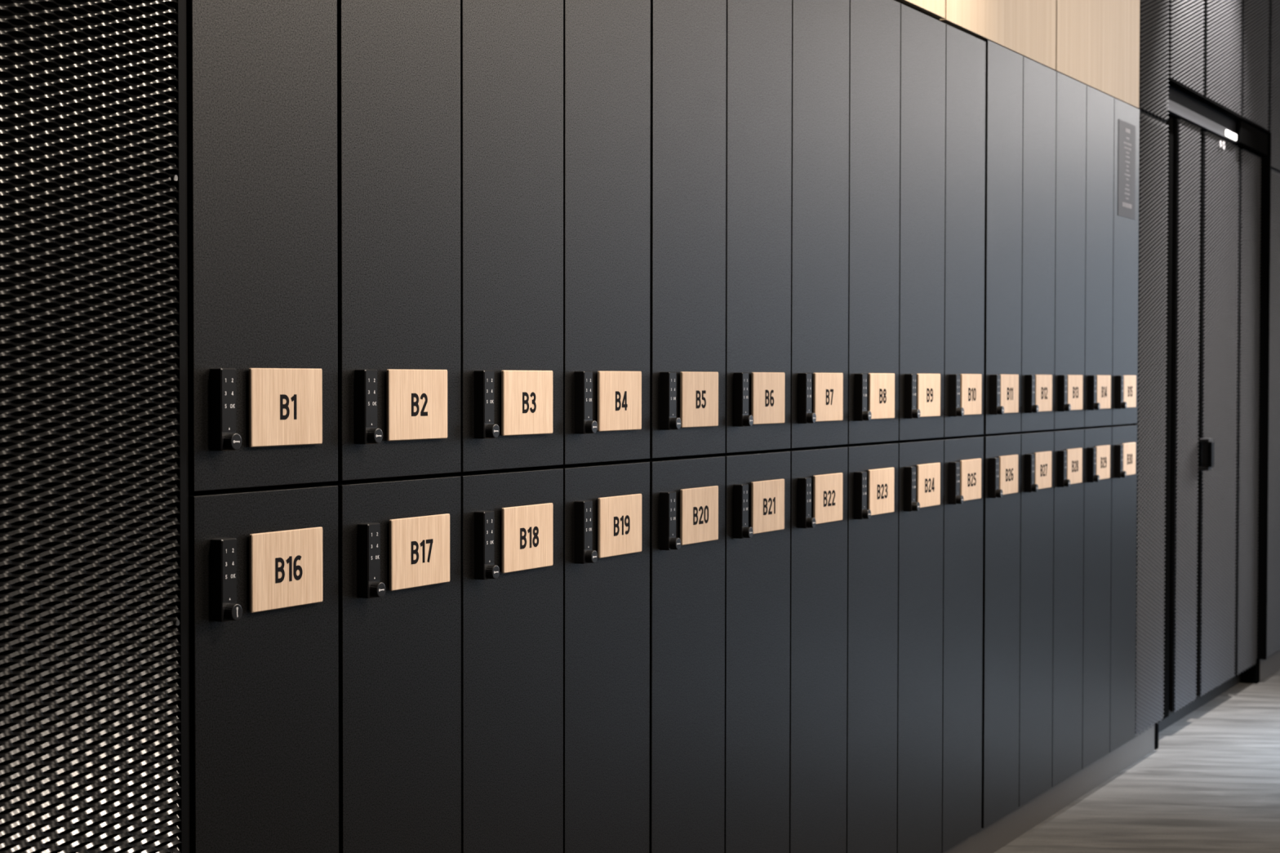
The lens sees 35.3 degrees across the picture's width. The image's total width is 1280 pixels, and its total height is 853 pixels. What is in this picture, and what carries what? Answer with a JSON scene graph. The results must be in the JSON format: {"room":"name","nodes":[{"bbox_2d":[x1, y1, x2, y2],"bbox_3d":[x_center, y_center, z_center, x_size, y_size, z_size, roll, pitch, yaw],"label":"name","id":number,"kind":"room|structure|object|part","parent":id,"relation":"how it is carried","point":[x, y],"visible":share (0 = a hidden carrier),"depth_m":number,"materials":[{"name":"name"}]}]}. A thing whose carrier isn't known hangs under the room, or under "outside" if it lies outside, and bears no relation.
{"room":"locker room","nodes":[
{"label":"locker room","id":0,"kind":"room"},
{"bbox_2d":[897,0,945,18],"bbox_3d":[0.512,-1.621,4.424,0.018,1.304,0.890,1,2,28],"label":"wood panel","id":1,"kind":"object","parent":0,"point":[935,8],"visible":1,"depth_m":4.75,"materials":[{"name":"brown wood"}]},
{"bbox_2d":[894,0,1279,425],"bbox_3d":[1.113,-1.158,6.786,0.100,4.500,17.200,1,2,28],"label":"wall","id":2,"kind":"structure","parent":0,"point":[895,0],"depth_m":6.35,"materials":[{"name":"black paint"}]},
{"bbox_2d":[994,669,1279,852],"bbox_3d":[3.242,1.171,5.686,4.750,0.100,17.200,1,2,28],"label":"floor","id":3,"kind":"structure","parent":0,"point":[1211,784],"depth_m":6.04,"materials":[{"name":"wood"}]},
{"bbox_2d":[0,0,187,852],"bbox_3d":[-0.886,-0.287,1.958,0.108,2.900,1.200,1,2,28],"label":"wall panel","id":4,"kind":"object","parent":3,"relation":"on","point":[59,468],"visible":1,"depth_m":2.37,"materials":[{"name":"black metal"}]},
{"bbox_3d":[-0.856,-0.286,1.942,0.032,2.900,1.200,1,2,28],"label":"frame","id":5,"kind":"part","parent":4,"relation":"part of","materials":[{"name":"black metal"}]},
{"bbox_2d":[114,0,189,852],"bbox_3d":[-0.777,0.086,2.597,0.496,2.000,0.010,1,2,28],"label":"end panel","id":6,"kind":"object","parent":3,"relation":"on","point":[145,9],"visible":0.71,"depth_m":2.50,"materials":[{"name":"black metal"}]},
{"bbox_2d":[188,484,338,852],"bbox_3d":[-0.688,0.582,2.739,0.530,1.003,0.296,1,2,28],"label":"locker","id":7,"kind":"object","parent":3,"relation":"on","point":[264,655],"visible":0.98,"depth_m":2.61,"materials":[{"name":"black"}]},
{"bbox_3d":[-0.509,0.232,2.518,0.013,0.021,0.021,1,2,28],"label":"knob","id":8,"kind":"part","parent":7,"relation":"part of","materials":[{"name":"black"}]},
{"bbox_2d":[186,0,337,491],"bbox_3d":[-0.686,-0.422,2.716,0.530,0.994,0.296,1,2,28],"label":"locker","id":9,"kind":"object","parent":7,"relation":"on","point":[262,74],"visible":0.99,"depth_m":2.59,"materials":[{"name":"black metal"}]},
{"bbox_3d":[-0.508,0.019,2.513,0.013,0.021,0.021,1,2,28],"label":"knob","id":10,"kind":"part","parent":9,"relation":"part of","materials":[{"name":"black"}]},
{"bbox_3d":[-0.462,-0.025,2.634,0.004,0.101,0.147,1,2,28],"label":"number plate","id":11,"kind":"part","parent":9,"relation":"part of","materials":[{"name":"brown wood"}]},
{"bbox_3d":[-0.462,0.187,2.640,0.004,0.101,0.147,1,2,28],"label":"number plate","id":12,"kind":"part","parent":7,"relation":"part of","materials":[{"name":"brown wood"}]},
{"bbox_2d":[302,475,461,852],"bbox_3d":[-0.545,0.576,3.003,0.530,1.003,0.297,1,2,28],"label":"locker","id":13,"kind":"object","parent":3,"relation":"on","point":[399,538],"visible":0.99,"depth_m":2.87,"materials":[{"name":"black"}]},
{"bbox_3d":[-0.363,0.226,2.787,0.013,0.021,0.021,1,2,28],"label":"knob","id":14,"kind":"part","parent":13,"relation":"part of","materials":[{"name":"black"}]},
{"bbox_2d":[337,0,461,480],"bbox_3d":[-0.543,-0.428,2.980,0.530,0.994,0.297,1,2,28],"label":"locker","id":15,"kind":"object","parent":13,"relation":"on","point":[398,61],"visible":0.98,"depth_m":2.86,"materials":[{"name":"black metal"}]},
{"bbox_3d":[-0.366,0.013,2.777,0.013,0.021,0.021,1,2,28],"label":"knob","id":16,"kind":"part","parent":15,"relation":"part of","materials":[{"name":"black"}]},
{"bbox_3d":[-0.319,-0.032,2.898,0.004,0.101,0.147,1,2,28],"label":"number plate","id":17,"kind":"part","parent":15,"relation":"part of","materials":[{"name":"brown wood"}]},
{"bbox_3d":[-0.317,0.181,2.908,0.004,0.101,0.147,1,2,28],"label":"number plate","id":18,"kind":"part","parent":13,"relation":"part of","materials":[{"name":"brown wood"}]},
{"bbox_2d":[426,467,563,852],"bbox_3d":[-0.402,0.570,3.267,0.530,1.003,0.297,1,2,28],"label":"locker","id":19,"kind":"object","parent":3,"relation":"on","point":[512,519],"visible":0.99,"depth_m":3.14,"materials":[{"name":"black"}]},
{"bbox_3d":[-0.223,0.220,3.045,0.013,0.021,0.021,1,2,28],"label":"knob","id":20,"kind":"part","parent":19,"relation":"part of","materials":[{"name":"black"}]},
{"bbox_2d":[460,0,563,471],"bbox_3d":[-0.401,-0.434,3.243,0.530,0.994,0.297,1,2,28],"label":"locker","id":21,"kind":"object","parent":19,"relation":"on","point":[512,51],"visible":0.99,"depth_m":3.12,"materials":[{"name":"black metal"}]},
{"bbox_3d":[-0.223,0.007,3.040,0.013,0.021,0.021,1,2,28],"label":"knob","id":22,"kind":"part","parent":21,"relation":"part of","materials":[{"name":"black"}]},
{"bbox_3d":[-0.176,-0.038,3.163,0.004,0.101,0.147,1,2,28],"label":"number plate","id":23,"kind":"part","parent":21,"relation":"part of","materials":[{"name":"brown wood"}]},
{"bbox_3d":[-0.176,0.175,3.168,0.004,0.101,0.147,1,2,28],"label":"number plate","id":24,"kind":"part","parent":19,"relation":"part of","materials":[{"name":"brown wood"}]},
{"bbox_2d":[528,461,649,852],"bbox_3d":[-0.259,0.564,3.530,0.530,1.003,0.297,1,2,28],"label":"locker","id":25,"kind":"object","parent":3,"relation":"on","point":[606,504],"visible":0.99,"depth_m":3.40,"materials":[{"name":"black"}]},
{"bbox_3d":[-0.080,0.214,3.309,0.013,0.021,0.021,1,2,28],"label":"knob","id":26,"kind":"part","parent":25,"relation":"part of","materials":[{"name":"black"}]},
{"bbox_2d":[563,0,650,464],"bbox_3d":[-0.258,-0.440,3.507,0.530,0.994,0.297,1,2,28],"label":"locker","id":27,"kind":"object","parent":25,"relation":"on","point":[606,43],"visible":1,"depth_m":3.38,"materials":[{"name":"black"}]},
{"bbox_3d":[-0.080,0.001,3.304,0.013,0.021,0.021,1,2,28],"label":"knob","id":28,"kind":"part","parent":27,"relation":"part of","materials":[{"name":"black"}]},
{"bbox_3d":[-0.034,-0.044,3.425,0.004,0.101,0.147,1,2,28],"label":"number plate","id":29,"kind":"part","parent":27,"relation":"part of","materials":[{"name":"brown wood"}]},
{"bbox_3d":[-0.033,0.169,3.432,0.004,0.101,0.147,1,2,28],"label":"number plate","id":30,"kind":"part","parent":25,"relation":"part of","materials":[{"name":"brown wood"}]},
{"bbox_2d":[618,455,724,852],"bbox_3d":[-0.116,0.558,3.795,0.530,1.003,0.297,1,2,28],"label":"locker","id":31,"kind":"object","parent":3,"relation":"on","point":[686,763],"visible":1,"depth_m":3.67,"materials":[{"name":"black"}]},
{"bbox_3d":[0.063,0.208,3.573,0.013,0.021,0.021,1,2,28],"label":"knob","id":32,"kind":"part","parent":31,"relation":"part of","materials":[{"name":"black"}]},
{"bbox_2d":[649,0,726,458],"bbox_3d":[-0.115,-0.446,3.771,0.530,0.994,0.297,1,2,28],"label":"locker","id":33,"kind":"object","parent":31,"relation":"on","point":[688,37],"visible":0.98,"depth_m":3.65,"materials":[{"name":"black metal"}]},
{"bbox_3d":[0.063,-0.005,3.568,0.013,0.021,0.021,1,2,28],"label":"knob","id":34,"kind":"part","parent":33,"relation":"part of","materials":[{"name":"black"}]},
{"bbox_3d":[0.110,-0.050,3.690,0.004,0.101,0.147,1,2,28],"label":"number plate","id":35,"kind":"part","parent":33,"relation":"part of","materials":[{"name":"brown wood"}]},
{"bbox_3d":[0.110,0.163,3.695,0.004,0.101,0.147,1,2,28],"label":"number plate","id":36,"kind":"part","parent":31,"relation":"part of","materials":[{"name":"brown wood"}]},
{"bbox_2d":[697,450,790,852],"bbox_3d":[0.027,0.552,4.058,0.530,1.003,0.297,1,2,28],"label":"locker","id":37,"kind":"object","parent":3,"relation":"on","point":[757,482],"visible":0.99,"depth_m":3.94,"materials":[{"name":"black"}]},
{"bbox_3d":[0.205,0.202,3.837,0.013,0.021,0.021,1,2,28],"label":"knob","id":38,"kind":"part","parent":37,"relation":"part of","materials":[{"name":"black"}]},
{"bbox_2d":[724,0,791,453],"bbox_3d":[0.028,-0.452,4.034,0.530,0.994,0.297,1,2,28],"label":"locker","id":39,"kind":"object","parent":37,"relation":"on","point":[758,76],"visible":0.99,"depth_m":3.92,"materials":[{"name":"black metal"}]},
{"bbox_3d":[0.206,-0.011,3.832,0.013,0.021,0.021,1,2,28],"label":"knob","id":40,"kind":"part","parent":39,"relation":"part of","materials":[{"name":"black"}]},
{"bbox_3d":[0.252,-0.056,3.953,0.004,0.101,0.147,1,2,28],"label":"number plate","id":41,"kind":"part","parent":39,"relation":"part of","materials":[{"name":"brown wood"}]},
{"bbox_3d":[0.252,0.157,3.958,0.004,0.101,0.147,1,2,28],"label":"number plate","id":42,"kind":"part","parent":37,"relation":"part of","materials":[{"name":"brown wood"}]},
{"bbox_2d":[765,446,848,852],"bbox_3d":[0.170,0.546,4.322,0.530,1.003,0.297,1,2,28],"label":"locker","id":43,"kind":"object","parent":3,"relation":"on","point":[818,474],"visible":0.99,"depth_m":4.20,"materials":[{"name":"black"}]},
{"bbox_3d":[0.348,0.196,4.100,0.013,0.021,0.021,1,2,28],"label":"knob","id":44,"kind":"part","parent":43,"relation":"part of","materials":[{"name":"black metal"}]},
{"bbox_2d":[790,0,849,448],"bbox_3d":[0.171,-0.459,4.298,0.530,0.994,0.297,1,2,28],"label":"locker","id":45,"kind":"object","parent":43,"relation":"on","point":[820,148],"visible":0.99,"depth_m":4.18,"materials":[{"name":"black metal"}]},
{"bbox_3d":[0.349,-0.017,4.095,0.013,0.021,0.021,1,2,28],"label":"knob","id":46,"kind":"part","parent":45,"relation":"part of","materials":[{"name":"black"}]},
{"bbox_3d":[0.395,-0.062,4.216,0.004,0.101,0.147,1,2,28],"label":"number plate","id":47,"kind":"part","parent":45,"relation":"part of","materials":[{"name":"brown wood"}]},
{"bbox_3d":[0.395,0.150,4.222,0.004,0.101,0.147,1,2,28],"label":"number plate","id":48,"kind":"part","parent":43,"relation":"part of","materials":[{"name":"brown wood"}]},
{"bbox_2d":[822,442,898,852],"bbox_3d":[0.312,0.540,4.586,0.530,1.003,0.297,1,2,28],"label":"locker","id":49,"kind":"object","parent":3,"relation":"on","point":[873,468],"visible":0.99,"depth_m":4.46,"materials":[{"name":"black"}]},
{"bbox_3d":[0.491,0.190,4.364,0.013,0.021,0.021,1,2,28],"label":"knob","id":50,"kind":"part","parent":49,"relation":"part of","materials":[{"name":"black metal"}]},
{"bbox_2d":[848,0,900,444],"bbox_3d":[0.314,-0.465,4.562,0.530,0.994,0.297,1,2,28],"label":"locker","id":51,"kind":"object","parent":49,"relation":"on","point":[874,25],"visible":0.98,"depth_m":4.44,"materials":[{"name":"black metal"}]},
{"bbox_3d":[0.491,-0.024,4.359,0.013,0.021,0.021,1,2,28],"label":"knob","id":52,"kind":"part","parent":51,"relation":"part of","materials":[{"name":"black"}]},
{"bbox_3d":[0.538,-0.068,4.481,0.004,0.101,0.147,1,2,28],"label":"number plate","id":53,"kind":"part","parent":51,"relation":"part of","materials":[{"name":"brown wood"}]},
{"bbox_3d":[0.538,0.144,4.486,0.004,0.101,0.147,1,2,28],"label":"number plate","id":54,"kind":"part","parent":49,"relation":"part of","materials":[{"name":"brown wood"}]},
{"bbox_2d":[877,439,943,852],"bbox_3d":[0.455,0.533,4.849,0.530,1.003,0.297,1,2,28],"label":"locker","id":55,"kind":"object","parent":3,"relation":"on","point":[921,461],"visible":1,"depth_m":4.73,"materials":[{"name":"black"}]},
{"bbox_3d":[0.634,0.184,4.628,0.013,0.021,0.021,1,2,28],"label":"knob","id":56,"kind":"part","parent":55,"relation":"part of","materials":[{"name":"black metal"}]},
{"bbox_2d":[898,3,946,440],"bbox_3d":[0.457,-0.471,4.826,0.530,0.994,0.297,1,2,28],"label":"locker","id":57,"kind":"object","parent":55,"relation":"on","point":[922,36],"visible":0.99,"depth_m":4.70,"materials":[{"name":"black metal"}]},
{"bbox_3d":[0.634,-0.029,4.623,0.013,0.021,0.021,1,2,28],"label":"knob","id":58,"kind":"part","parent":57,"relation":"part of","materials":[{"name":"black metal"}]},
{"bbox_3d":[0.680,-0.074,4.744,0.004,0.101,0.147,1,2,28],"label":"number plate","id":59,"kind":"part","parent":57,"relation":"part of","materials":[{"name":"brown wood"}]},
{"bbox_3d":[0.681,0.138,4.750,0.004,0.101,0.147,1,2,28],"label":"number plate","id":60,"kind":"part","parent":55,"relation":"part of","materials":[{"name":"brown wood"}]},
{"bbox_2d":[923,436,983,852],"bbox_3d":[0.598,0.527,5.112,0.530,1.003,0.296,1,2,28],"label":"locker","id":61,"kind":"object","parent":3,"relation":"on","point":[963,456],"visible":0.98,"depth_m":4.99,"materials":[{"name":"black"}]},
{"bbox_3d":[0.777,0.178,4.891,0.013,0.021,0.021,1,2,28],"label":"knob","id":62,"kind":"part","parent":61,"relation":"part of","materials":[{"name":"black metal"}]},
{"bbox_2d":[943,23,985,437],"bbox_3d":[0.599,-0.477,5.089,0.530,0.994,0.296,1,2,28],"label":"locker","id":63,"kind":"object","parent":61,"relation":"on","point":[965,53],"visible":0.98,"depth_m":4.96,"materials":[{"name":"black metal"}]},
{"bbox_3d":[0.777,-0.035,4.886,0.013,0.021,0.021,1,2,28],"label":"knob","id":64,"kind":"part","parent":63,"relation":"part of","materials":[{"name":"black metal"}]},
{"bbox_3d":[0.824,-0.080,5.008,0.004,0.101,0.147,1,2,28],"label":"number plate","id":65,"kind":"part","parent":63,"relation":"part of","materials":[{"name":"brown wood"}]},
{"bbox_2d":[939,0,1056,70],"bbox_3d":[0.941,-1.639,5.215,0.018,1.306,0.890,1,2,28],"label":"wood panel","id":66,"kind":"object","parent":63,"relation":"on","point":[1026,28],"visible":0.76,"depth_m":5.28,"materials":[{"name":"brown wood"}]},
{"bbox_3d":[0.824,0.132,5.014,0.004,0.101,0.147,1,2,28],"label":"number plate","id":67,"kind":"part","parent":61,"relation":"part of","materials":[{"name":"brown wood"}]},
{"bbox_2d":[957,433,1021,828],"bbox_3d":[0.741,0.521,5.377,0.530,1.003,0.296,1,2,28],"label":"locker","id":68,"kind":"object","parent":3,"relation":"on","point":[1002,451],"visible":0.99,"depth_m":5.25,"materials":[{"name":"black"}]},
{"bbox_3d":[0.920,0.172,5.155,0.013,0.021,0.021,1,2,28],"label":"knob","id":69,"kind":"part","parent":68,"relation":"part of","materials":[{"name":"black metal"}]},
{"bbox_3d":[0.941,0.524,5.272,0.018,1.003,0.289,1,2,28],"label":"door","id":70,"kind":"part","parent":68,"relation":"part of","materials":[{"name":"black laminate"}]},
{"bbox_2d":[982,40,1022,434],"bbox_3d":[0.743,-0.486,5.354,0.530,1.001,0.296,1,2,28],"label":"locker","id":71,"kind":"object","parent":68,"relation":"on","point":[1003,66],"visible":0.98,"depth_m":5.23,"materials":[{"name":"black metal"}]},
{"bbox_3d":[0.923,-0.042,5.156,0.013,0.021,0.021,1,2,28],"label":"knob","id":72,"kind":"part","parent":71,"relation":"part of","materials":[{"name":"black metal"}]},
{"bbox_3d":[0.966,-0.086,5.271,0.004,0.101,0.147,1,2,28],"label":"number plate","id":73,"kind":"part","parent":71,"relation":"part of","materials":[{"name":"brown wood"}]},
{"bbox_3d":[0.966,0.126,5.276,0.004,0.101,0.147,1,2,28],"label":"number plate","id":74,"kind":"part","parent":68,"relation":"part of","materials":[{"name":"brown wood"}]},
{"bbox_2d":[1002,431,1053,807],"bbox_3d":[0.884,0.515,5.641,0.530,1.003,0.297,1,2,28],"label":"locker","id":75,"kind":"object","parent":3,"relation":"on","point":[1037,447],"visible":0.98,"depth_m":5.52,"materials":[{"name":"black laminate"}]},
{"bbox_3d":[1.063,0.166,5.419,0.013,0.021,0.021,1,2,28],"label":"knob","id":76,"kind":"part","parent":75,"relation":"part of","materials":[{"name":"black metal"}]},
{"bbox_2d":[1021,56,1056,431],"bbox_3d":[0.885,-0.492,5.617,0.530,1.001,0.297,1,2,28],"label":"locker","id":77,"kind":"object","parent":75,"relation":"on","point":[1039,81],"visible":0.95,"depth_m":5.49,"materials":[{"name":"black metal"}]},
{"bbox_3d":[1.063,-0.048,5.414,0.013,0.021,0.021,1,2,28],"label":"knob","id":78,"kind":"part","parent":77,"relation":"part of","materials":[{"name":"black metal"}]},
{"bbox_3d":[1.109,-0.092,5.535,0.004,0.101,0.147,1,2,28],"label":"number plate","id":79,"kind":"part","parent":77,"relation":"part of","materials":[{"name":"brown wood"}]},
{"bbox_3d":[1.109,0.120,5.540,0.004,0.101,0.147,1,2,28],"label":"number plate","id":80,"kind":"part","parent":75,"relation":"part of","materials":[{"name":"brown wood"}]},
{"bbox_2d":[942,724,1154,852],"bbox_3d":[0.568,1.092,4.662,0.020,0.100,4.880,1,2,28],"label":"baseboard","id":81,"kind":"structure","parent":3,"relation":"on","point":[991,838],"depth_m":5.81,"materials":[{"name":"grey metal"}]},
{"bbox_2d":[1036,428,1084,786],"bbox_3d":[1.027,0.509,5.904,0.530,1.003,0.297,1,2,28],"label":"locker","id":82,"kind":"object","parent":3,"relation":"on","point":[1068,444],"visible":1,"depth_m":5.78,"materials":[{"name":"black metal"}]},
{"bbox_3d":[1.206,0.160,5.683,0.013,0.021,0.021,1,2,28],"label":"knob","id":83,"kind":"part","parent":82,"relation":"part of","materials":[{"name":"black"}]},
{"bbox_2d":[1053,71,1086,429],"bbox_3d":[1.028,-0.498,5.880,0.530,1.001,0.297,1,2,28],"label":"locker","id":84,"kind":"object","parent":82,"relation":"on","point":[1071,94],"visible":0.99,"depth_m":5.76,"materials":[{"name":"black metal"}]},
{"bbox_3d":[1.206,-0.054,5.678,0.013,0.021,0.021,1,2,28],"label":"knob","id":85,"kind":"part","parent":84,"relation":"part of","materials":[{"name":"black metal"}]},
{"bbox_3d":[1.252,-0.098,5.799,0.004,0.101,0.147,1,2,28],"label":"number plate","id":86,"kind":"part","parent":84,"relation":"part of","materials":[{"name":"brown wood"}]},
{"bbox_2d":[1055,0,1139,108],"bbox_3d":[1.370,-1.657,6.007,0.018,1.306,0.890,1,2,28],"label":"wood panel","id":87,"kind":"object","parent":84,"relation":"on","point":[1097,42],"visible":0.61,"depth_m":6.03,"materials":[{"name":"brown wood"}]},
{"bbox_3d":[1.252,0.114,5.804,0.004,0.101,0.147,1,2,28],"label":"number plate","id":88,"kind":"part","parent":82,"relation":"part of","materials":[{"name":"brown wood"}]},
{"bbox_2d":[1066,426,1111,768],"bbox_3d":[1.169,0.503,6.168,0.530,1.003,0.297,1,2,28],"label":"locker","id":89,"kind":"object","parent":3,"relation":"on","point":[1097,440],"visible":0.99,"depth_m":6.04,"materials":[{"name":"black metal"}]},
{"bbox_3d":[1.368,0.506,6.060,0.018,1.003,0.295,1,2,28],"label":"door","id":90,"kind":"part","parent":89,"relation":"part of","materials":[{"name":"black laminate"}]},
{"bbox_3d":[1.348,0.153,5.947,0.013,0.021,0.021,1,2,28],"label":"knob","id":91,"kind":"part","parent":89,"relation":"part of","materials":[{"name":"black"}]},
{"bbox_2d":[1084,84,1114,426],"bbox_3d":[1.171,-0.504,6.144,0.530,1.001,0.297,1,2,28],"label":"locker","id":92,"kind":"object","parent":89,"relation":"on","point":[1100,105],"visible":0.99,"depth_m":6.02,"materials":[{"name":"black metal"}]},
{"bbox_3d":[1.349,-0.060,5.941,0.013,0.021,0.021,1,2,28],"label":"knob","id":93,"kind":"part","parent":92,"relation":"part of","materials":[{"name":"black metal"}]},
{"bbox_3d":[1.396,-0.104,6.064,0.004,0.101,0.147,1,2,28],"label":"number plate","id":94,"kind":"part","parent":92,"relation":"part of","materials":[{"name":"brown wood"}]},
{"bbox_3d":[1.395,0.108,6.068,0.004,0.101,0.147,1,2,28],"label":"number plate","id":95,"kind":"part","parent":89,"relation":"part of","materials":[{"name":"brown wood"}]},
{"bbox_2d":[1093,425,1137,752],"bbox_3d":[1.312,0.497,6.432,0.530,1.003,0.297,1,2,28],"label":"locker","id":96,"kind":"object","parent":3,"relation":"on","point":[1124,437],"visible":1,"depth_m":6.31,"materials":[{"name":"black metal"}]},
{"bbox_3d":[1.511,0.500,6.324,0.018,1.003,0.295,1,2,28],"label":"door","id":97,"kind":"part","parent":96,"relation":"part of","materials":[{"name":"black laminate"}]},
{"bbox_3d":[1.491,0.147,6.210,0.013,0.021,0.021,1,2,28],"label":"knob","id":98,"kind":"part","parent":96,"relation":"part of","materials":[{"name":"black"}]},
{"bbox_2d":[1111,97,1139,425],"bbox_3d":[1.314,-0.510,6.408,0.530,1.001,0.297,1,2,28],"label":"locker","id":99,"kind":"object","parent":96,"relation":"on","point":[1126,117],"visible":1,"depth_m":6.28,"materials":[{"name":"black metal"}]},
{"bbox_3d":[1.492,-0.066,6.205,0.013,0.021,0.021,1,2,28],"label":"knob","id":100,"kind":"part","parent":99,"relation":"part of","materials":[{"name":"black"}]},
{"bbox_2d":[1122,128,1131,208],"bbox_3d":[1.523,-0.807,6.290,0.001,0.246,0.108,1,2,28],"label":"print","id":101,"kind":"object","parent":99,"relation":"attached to","point":[1126,132],"depth_m":6.28,"materials":[{"name":"grey"}]},
{"bbox_3d":[1.538,-0.110,6.326,0.004,0.101,0.147,1,2,28],"label":"number plate","id":102,"kind":"part","parent":99,"relation":"part of","materials":[{"name":"brown wood"}]},
{"bbox_3d":[1.538,0.102,6.332,0.004,0.101,0.147,1,2,28],"label":"number plate","id":103,"kind":"part","parent":96,"relation":"part of","materials":[{"name":"brown wood"}]},
{"bbox_2d":[1132,110,1168,736],"bbox_3d":[1.676,-0.010,6.619,0.019,2.016,0.364,1,2,28],"label":"panel","id":104,"kind":"object","parent":3,"relation":"on","point":[1152,151],"visible":1,"depth_m":6.61,"materials":[{"name":"grey"}]},
{"bbox_2d":[1138,0,1168,121],"bbox_3d":[1.678,-1.667,6.580,0.019,1.304,0.364,1,2,28],"label":"panel","id":105,"kind":"object","parent":104,"relation":"on","point":[1153,13],"visible":1,"depth_m":6.58,"materials":[{"name":"grey metal"}]},
{"bbox_2d":[1154,721,1158,750],"bbox_3d":[1.710,1.042,6.839,0.095,0.100,0.032,1,2,28],"label":"trim","id":106,"kind":"structure","parent":3,"relation":"on","point":[1156,726],"depth_m":6.80,"materials":[{"name":"black metal"}]},
{"bbox_2d":[1158,672,1239,733],"bbox_3d":[2.076,1.038,7.594,0.020,0.074,1.640,1,2,28],"label":"baseboard","id":107,"kind":"structure","parent":3,"relation":"on","point":[1173,717],"depth_m":7.66,"materials":[{"name":"black"}]},
{"bbox_2d":[1158,77,1271,722],"bbox_3d":[2.139,-0.092,7.543,0.091,2.191,1.698,1,2,28],"label":"door frame","id":108,"kind":"structure","parent":3,"relation":"on","point":[1184,103],"depth_m":7.60,"materials":[{"name":"black metal"}]},
{"bbox_2d":[1169,118,1200,712],"bbox_3d":[1.949,-0.037,7.189,0.019,2.087,0.322,1,2,28],"label":"door","id":109,"kind":"structure","parent":108,"relation":"attached to","point":[1183,613],"depth_m":7.16,"materials":[{"name":"grey metal"}]},
{"bbox_2d":[1165,0,1204,94],"bbox_3d":[1.895,-1.751,6.978,0.019,1.155,0.487,1,2,28],"label":"panel","id":110,"kind":"object","parent":108,"relation":"on","point":[1185,21],"visible":1,"depth_m":6.98,"materials":[{"name":"grey metal"}]},
{"bbox_2d":[1196,131,1239,697],"bbox_3d":[2.202,-0.045,7.613,0.061,2.083,0.632,1,2,28],"label":"door","id":111,"kind":"structure","parent":108,"relation":"attached to","point":[1216,510],"depth_m":7.60,"materials":[{"name":"grey metal"}]},
{"bbox_3d":[2.070,0.102,7.369,0.037,0.117,0.062,1,2,28],"label":"handle mount","id":112,"kind":"part","parent":111,"relation":"part of","materials":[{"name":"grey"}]},
{"bbox_3d":[2.084,0.102,7.345,0.012,0.091,0.044,1,2,28],"label":"handle","id":113,"kind":"part","parent":111,"relation":"part of","materials":[{"name":"black metal"}]},
{"bbox_2d":[1201,0,1242,115],"bbox_3d":[2.169,-1.763,7.483,0.019,1.155,0.577,1,2,28],"label":"panel","id":114,"kind":"object","parent":108,"relation":"on","point":[1222,46],"visible":1,"depth_m":7.47,"materials":[{"name":"grey metal"}]},
{"bbox_2d":[1233,148,1261,675],"bbox_3d":[2.447,-0.059,8.109,0.019,2.087,0.368,1,2,28],"label":"door","id":115,"kind":"structure","parent":108,"relation":"attached to","point":[1248,246],"depth_m":8.08,"materials":[{"name":"grey metal"}]},
{"bbox_2d":[1239,0,1270,130],"bbox_3d":[2.441,-1.774,7.986,0.019,1.155,0.481,1,2,28],"label":"panel","id":116,"kind":"object","parent":108,"relation":"on","point":[1255,48],"visible":1,"depth_m":7.97,"materials":[{"name":"grey metal"}]},
{"bbox_2d":[1266,168,1279,657],"bbox_3d":[2.959,-0.068,8.988,0.019,2.023,1.607,1,2,28],"label":"panel","id":117,"kind":"object","parent":108,"relation":"attached to","point":[1273,489],"visible":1,"depth_m":8.39,"materials":[{"name":"grey metal"}]},
{"bbox_2d":[1266,0,1279,172],"bbox_3d":[2.962,-1.726,8.948,0.019,1.297,1.607,1,2,28],"label":"panel","id":118,"kind":"object","parent":117,"relation":"on","point":[1273,126],"visible":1,"depth_m":8.32,"materials":[{"name":"grey metal"}]},
{"bbox_2d":[1240,659,1259,684],"bbox_3d":[2.501,1.008,8.328,0.108,0.100,0.050,1,2,28],"label":"trim","id":119,"kind":"structure","parent":3,"relation":"on","point":[1251,675],"depth_m":8.29,"materials":[{"name":"black metal"}]},
{"bbox_2d":[1259,649,1279,682],"bbox_3d":[3.126,0.984,9.385,0.020,0.100,2.400,1,2,28],"label":"baseboard","id":120,"kind":"structure","parent":3,"relation":"on","point":[1268,667],"depth_m":8.50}
]}

